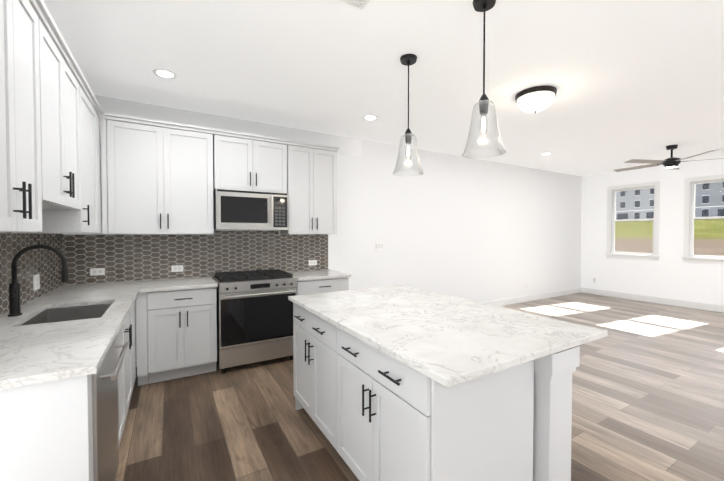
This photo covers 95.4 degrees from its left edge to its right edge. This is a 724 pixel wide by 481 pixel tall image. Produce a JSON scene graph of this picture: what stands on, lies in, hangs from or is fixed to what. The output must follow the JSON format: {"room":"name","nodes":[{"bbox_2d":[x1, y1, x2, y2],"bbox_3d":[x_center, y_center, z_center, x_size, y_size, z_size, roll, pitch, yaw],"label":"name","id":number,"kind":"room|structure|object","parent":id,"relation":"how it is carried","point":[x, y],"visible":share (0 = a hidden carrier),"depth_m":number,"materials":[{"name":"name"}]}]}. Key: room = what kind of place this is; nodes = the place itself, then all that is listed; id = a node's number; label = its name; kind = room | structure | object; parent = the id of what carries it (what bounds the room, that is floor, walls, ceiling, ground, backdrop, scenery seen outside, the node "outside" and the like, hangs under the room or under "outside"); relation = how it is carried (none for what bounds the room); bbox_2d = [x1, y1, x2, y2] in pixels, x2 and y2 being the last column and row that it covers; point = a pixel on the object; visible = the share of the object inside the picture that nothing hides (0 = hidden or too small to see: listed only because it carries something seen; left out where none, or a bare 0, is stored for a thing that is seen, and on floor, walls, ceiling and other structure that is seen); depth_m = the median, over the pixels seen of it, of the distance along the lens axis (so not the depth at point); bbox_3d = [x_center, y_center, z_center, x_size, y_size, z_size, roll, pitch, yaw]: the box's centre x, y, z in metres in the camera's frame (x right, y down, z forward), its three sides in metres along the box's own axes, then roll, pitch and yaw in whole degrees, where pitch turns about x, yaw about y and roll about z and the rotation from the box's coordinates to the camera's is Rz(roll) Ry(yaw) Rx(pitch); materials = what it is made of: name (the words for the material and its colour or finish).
{"room":"kitchen","nodes":[
{"label":"kitchen","id":0,"kind":"room"},
{"bbox_2d":[0,232,67,314],"bbox_3d":[-2.180,0.124,1.999,0.030,0.656,2.670,-1,1,-30],"label":"backsplash","id":1,"kind":"structure","parent":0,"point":[46,263],"depth_m":2.42,"materials":[{"name":"grey tile"}]},
{"bbox_2d":[63,95,581,366],"bbox_3d":[1.160,-0.097,5.615,9.751,2.790,0.150,-1,1,-30],"label":"wall","id":2,"kind":"structure","parent":0,"point":[473,229],"depth_m":5.64,"materials":[{"name":"white paint"}]},
{"bbox_2d":[33,274,39,290],"bbox_3d":[-2.485,0.318,2.517,0.008,0.115,0.115,-1,1,-30],"label":"electrical outlet","id":3,"kind":"object","parent":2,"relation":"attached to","point":[36,278],"depth_m":2.50,"materials":[{"name":"white plastic"}]},
{"bbox_2d":[90,268,104,275],"bbox_3d":[-2.649,0.313,3.298,0.115,0.070,0.008,-1,1,-30],"label":"electrical outlet","id":4,"kind":"object","parent":2,"relation":"attached to","point":[93,271],"depth_m":3.30,"materials":[{"name":"white plastic"}]},
{"bbox_2d":[101,112,220,233],"bbox_3d":[-2.049,-0.611,3.439,1.016,1.093,0.346,-1,1,-30],"label":"upper cabinet","id":5,"kind":"object","parent":2,"relation":"attached to","point":[162,177],"depth_m":3.26,"materials":[{"name":"grey wood"}]},
{"bbox_2d":[171,265,182,271],"bbox_3d":[-2.045,0.311,3.650,0.115,0.070,0.008,-1,1,-30],"label":"electrical outlet","id":6,"kind":"object","parent":2,"relation":"attached to","point":[177,268],"depth_m":3.65,"materials":[{"name":"white plastic"}]},
{"bbox_2d":[68,230,327,284],"bbox_3d":[-1.669,0.149,3.861,2.790,0.534,0.031,-1,1,-30],"label":"backsplash","id":7,"kind":"structure","parent":2,"relation":"attached to","point":[127,257],"depth_m":3.71,"materials":[{"name":"grey tile"}]},
{"bbox_2d":[221,132,288,195],"bbox_3d":[-1.318,-0.863,3.861,0.795,0.606,0.346,-1,1,-30],"label":"upper cabinet","id":8,"kind":"object","parent":2,"relation":"attached to","point":[252,163],"depth_m":3.72,"materials":[{"name":"grey wood"}]},
{"bbox_2d":[213,188,287,229],"bbox_3d":[-1.290,-0.339,3.816,0.778,0.433,0.472,-1,1,-30],"label":"microwave","id":9,"kind":"object","parent":8,"relation":"attached to","point":[233,209],"visible":0.96,"depth_m":3.64,"materials":[{"name":"silver metal"}]},
{"bbox_2d":[280,140,336,233],"bbox_3d":[-0.715,-0.626,4.218,0.718,1.093,0.346,-1,1,-30],"label":"upper cabinet","id":10,"kind":"object","parent":2,"relation":"attached to","point":[312,198],"depth_m":4.07,"materials":[{"name":"grey wood"}]},
{"bbox_2d":[309,260,316,264],"bbox_3d":[-0.666,0.301,4.456,0.115,0.070,0.008,-1,1,-30],"label":"electrical outlet","id":11,"kind":"object","parent":2,"relation":"attached to","point":[311,262],"depth_m":4.45,"materials":[{"name":"white plastic"}]},
{"bbox_2d":[376,242,382,249],"bbox_3d":[0.261,0.085,4.998,0.124,0.118,0.012,-1,1,-30],"label":"light switch","id":12,"kind":"object","parent":2,"relation":"attached to","point":[379,245],"visible":1,"depth_m":5.00,"materials":[{"name":"white plastic"}]},
{"bbox_2d":[480,287,580,305],"bbox_3d":[2.410,1.221,6.272,6.595,0.130,0.019,-1,1,-30],"label":"baseboard","id":13,"kind":"structure","parent":2,"relation":"attached to","point":[501,302],"depth_m":6.96,"materials":[{"name":"white paint"}]},
{"bbox_2d":[43,0,723,175],"bbox_3d":[3.165,-1.485,2.154,9.751,0.120,8.102,-1,1,-30],"label":"ceiling","id":14,"kind":"structure","parent":0,"point":[635,79],"depth_m":2.73,"materials":[{"name":"white paint"}]},
{"bbox_2d":[153,69,176,78],"bbox_3d":[-1.698,-1.436,2.842,0.184,0.004,0.184,-1,1,-30],"label":"recessed light","id":15,"kind":"object","parent":14,"relation":"in","point":[165,73],"visible":1,"depth_m":2.83,"materials":[{"name":"white paint"}]},
{"bbox_2d":[339,0,369,9],"bbox_3d":[-0.096,-1.413,1.871,0.320,0.012,0.160,-1,1,-30],"label":"ceiling vent","id":16,"kind":"object","parent":14,"relation":"in","point":[361,4],"visible":1,"depth_m":1.96,"materials":[{"name":"white paint"}]},
{"bbox_2d":[363,115,377,120],"bbox_3d":[0.101,-1.456,3.911,0.184,0.004,0.184,-1,1,-30],"label":"recessed light","id":17,"kind":"object","parent":14,"relation":"in","point":[370,117],"visible":1,"depth_m":3.90,"materials":[{"name":"white paint"}]},
{"bbox_2d":[393,54,423,175],"bbox_3d":[0.366,-0.981,2.600,0.250,0.904,0.250,-1,1,-30],"label":"pendant light","id":18,"kind":"object","parent":14,"relation":"hanging from","point":[408,60],"visible":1,"depth_m":2.58,"materials":[{"name":"black"}]},
{"bbox_2d":[462,0,505,158],"bbox_3d":[0.726,-0.969,1.960,0.250,0.904,0.250,-1,1,-30],"label":"pendant light","id":19,"kind":"object","parent":14,"relation":"hanging from","point":[484,102],"visible":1,"depth_m":1.95,"materials":[{"name":"black"}]},
{"bbox_2d":[515,85,556,112],"bbox_3d":[1.708,-1.351,3.246,0.364,0.189,0.364,-1,1,-30],"label":"flush ceiling light","id":20,"kind":"object","parent":14,"relation":"attached to","point":[535,99],"visible":1,"depth_m":3.14,"materials":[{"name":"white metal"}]},
{"bbox_2d":[614,144,723,171],"bbox_3d":[4.834,-1.314,5.197,1.520,0.337,1.478,-1,1,-30],"label":"ceiling fan","id":21,"kind":"object","parent":14,"relation":"hanging from","point":[672,162],"visible":1,"depth_m":5.11,"materials":[{"name":"black"}]},
{"bbox_2d":[115,293,723,480],"bbox_3d":[3.165,1.424,2.211,9.751,0.120,8.102,-1,1,-30],"label":"floor","id":22,"kind":"structure","parent":0,"point":[647,391],"depth_m":2.57,"materials":[{"name":"brown wood"}]},
{"bbox_2d":[0,330,119,480],"bbox_3d":[-1.491,0.937,1.420,0.618,0.884,0.767,-1,1,-30],"label":"base cabinet","id":23,"kind":"object","parent":22,"relation":"on","point":[46,431],"depth_m":1.18,"materials":[{"name":"grey wood"}]},
{"bbox_2d":[92,335,129,480],"bbox_3d":[-1.458,0.939,1.454,0.673,0.880,0.610,-1,1,-30],"label":"dishwasher","id":24,"kind":"object","parent":22,"relation":"on","point":[105,421],"visible":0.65,"depth_m":1.51,"materials":[{"name":"silver metal"}]},
{"bbox_2d":[120,307,135,442],"bbox_3d":[-1.892,0.924,2.107,0.618,0.884,0.940,-1,1,-30],"label":"base cabinet","id":25,"kind":"object","parent":22,"relation":"on","point":[127,330],"depth_m":2.35,"materials":[{"name":"grey wood"}]},
{"bbox_2d":[132,301,134,316],"bbox_3d":[-2.200,0.914,2.633,0.618,0.884,0.397,-1,1,-30],"label":"base cabinet","id":26,"kind":"object","parent":22,"relation":"on","point":[133,306],"depth_m":2.85,"materials":[{"name":"grey wood"}]},
{"bbox_2d":[0,280,147,389],"bbox_3d":[-1.932,0.464,2.208,0.660,0.030,2.629,-1,1,-30],"label":"countertop","id":27,"kind":"structure","parent":26,"relation":"on","point":[38,353],"depth_m":1.57,"materials":[{"name":"stone"}]},
{"bbox_2d":[8,244,68,316],"bbox_3d":[-1.994,0.238,2.028,0.280,0.427,0.092,-1,1,-30],"label":"faucet","id":28,"kind":"object","parent":27,"relation":"on","point":[14,300],"visible":1,"depth_m":1.99,"materials":[{"name":"black metal"}]},
{"bbox_2d":[19,303,111,325],"bbox_3d":[-1.871,0.583,2.124,0.452,0.203,0.702,-1,1,-30],"label":"sink","id":29,"kind":"object","parent":27,"relation":"in","point":[70,313],"visible":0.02,"depth_m":2.36,"materials":[{"name":"silver metal"}]},
{"bbox_2d":[64,281,127,292],"bbox_3d":[-2.432,0.448,3.063,0.360,0.030,0.648,-1,1,-30],"label":"countertop","id":30,"kind":"structure","parent":26,"relation":"on","point":[80,288],"depth_m":3.09,"materials":[{"name":"stone"}]},
{"bbox_2d":[136,287,216,385],"bbox_3d":[-1.889,0.899,3.385,0.669,0.884,0.656,-1,1,-30],"label":"base cabinet","id":31,"kind":"object","parent":22,"relation":"on","point":[180,325],"visible":1,"depth_m":3.13,"materials":[{"name":"grey wood"}]},
{"bbox_2d":[144,276,217,291],"bbox_3d":[-1.870,0.441,3.391,0.640,0.030,0.648,-1,1,-30],"label":"countertop","id":32,"kind":"structure","parent":31,"relation":"on","point":[195,282],"depth_m":3.27,"materials":[{"name":"stone"}]},
{"bbox_2d":[212,269,296,372],"bbox_3d":[-1.216,0.854,3.714,0.794,0.962,0.727,-1,1,-30],"label":"range","id":33,"kind":"object","parent":22,"relation":"on","point":[254,316],"visible":0.88,"depth_m":3.44,"materials":[{"name":"silver metal"}]},
{"bbox_2d":[297,277,348,294],"bbox_3d":[-0.593,0.885,4.141,0.662,0.884,0.656,-1,1,-30],"label":"base cabinet","id":34,"kind":"object","parent":22,"relation":"on","point":[314,286],"visible":0.08,"depth_m":3.87,"materials":[{"name":"grey wood"}]},
{"bbox_2d":[288,269,350,280],"bbox_3d":[-0.596,0.427,4.135,0.696,0.030,0.648,-1,1,-30],"label":"countertop","id":35,"kind":"structure","parent":34,"relation":"on","point":[313,274],"depth_m":4.01,"materials":[{"name":"stone"}]},
{"bbox_2d":[293,303,579,480],"bbox_3d":[0.241,0.924,2.110,0.928,0.884,1.681,-1,1,-30],"label":"kitchen island","id":36,"kind":"object","parent":22,"relation":"on","point":[375,414],"visible":0.85,"depth_m":1.53,"materials":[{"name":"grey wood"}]},
{"bbox_2d":[288,285,607,386],"bbox_3d":[0.336,0.465,2.146,1.122,0.030,1.731,-1,1,-30],"label":"island countertop","id":37,"kind":"structure","parent":36,"relation":"on","point":[445,340],"depth_m":1.70,"materials":[{"name":"stone"}]},
{"bbox_2d":[581,157,723,304],"bbox_3d":[7.311,-0.077,4.603,0.150,2.790,7.802,-1,1,-30],"label":"wall","id":38,"kind":"structure","parent":0,"point":[670,274],"depth_m":6.67,"materials":[{"name":"white paint"}]},
{"bbox_2d":[581,287,723,312],"bbox_3d":[7.238,1.253,4.587,0.015,0.130,7.799,-1,1,-30],"label":"baseboard","id":39,"kind":"structure","parent":38,"relation":"attached to","point":[645,298],"depth_m":6.69,"materials":[{"name":"white paint"}]},
{"bbox_3d":[-0.942,0.017,-0.303,0.150,2.790,7.952,-1,1,-30],"label":"wall","id":40,"kind":"structure","parent":0,"visible":0},
{"bbox_2d":[0,0,51,232],"bbox_3d":[-1.586,-0.575,1.288,0.346,1.083,0.698,-1,1,-30],"label":"upper cabinet","id":41,"kind":"object","parent":40,"relation":"attached to","point":[25,134],"depth_m":1.45,"materials":[{"name":"grey wood"}]},
{"bbox_2d":[48,20,83,211],"bbox_3d":[-1.941,-0.667,1.894,0.346,0.923,0.825,-1,1,-30],"label":"upper cabinet","id":42,"kind":"object","parent":40,"relation":"attached to","point":[51,111],"depth_m":2.00,"materials":[{"name":"grey wood"}]},
{"bbox_2d":[52,84,99,232],"bbox_3d":[-2.293,-0.598,2.498,0.346,1.083,0.689,-1,1,-30],"label":"upper cabinet","id":43,"kind":"object","parent":40,"relation":"attached to","point":[88,221],"depth_m":2.63,"materials":[{"name":"grey wood"}]},
{"label":"outside","id":44,"kind":"structure","parent":0,"visible":0},
{"bbox_2d":[615,218,723,255],"bbox_3d":[69.172,-1.906,57.731,159.400,5.200,190.000,-1,1,-30],"label":"ground","id":45,"kind":"structure","parent":44,"point":[710,223],"depth_m":30.83,"materials":[{"name":"green plant"}]},
{"bbox_2d":[616,182,723,219],"bbox_3d":[76.174,-9.554,77.312,12.335,10.137,97.400,-1,1,-30],"label":"buildings","id":46,"kind":"structure","parent":45,"relation":"on","point":[717,209],"depth_m":78.49}
]}

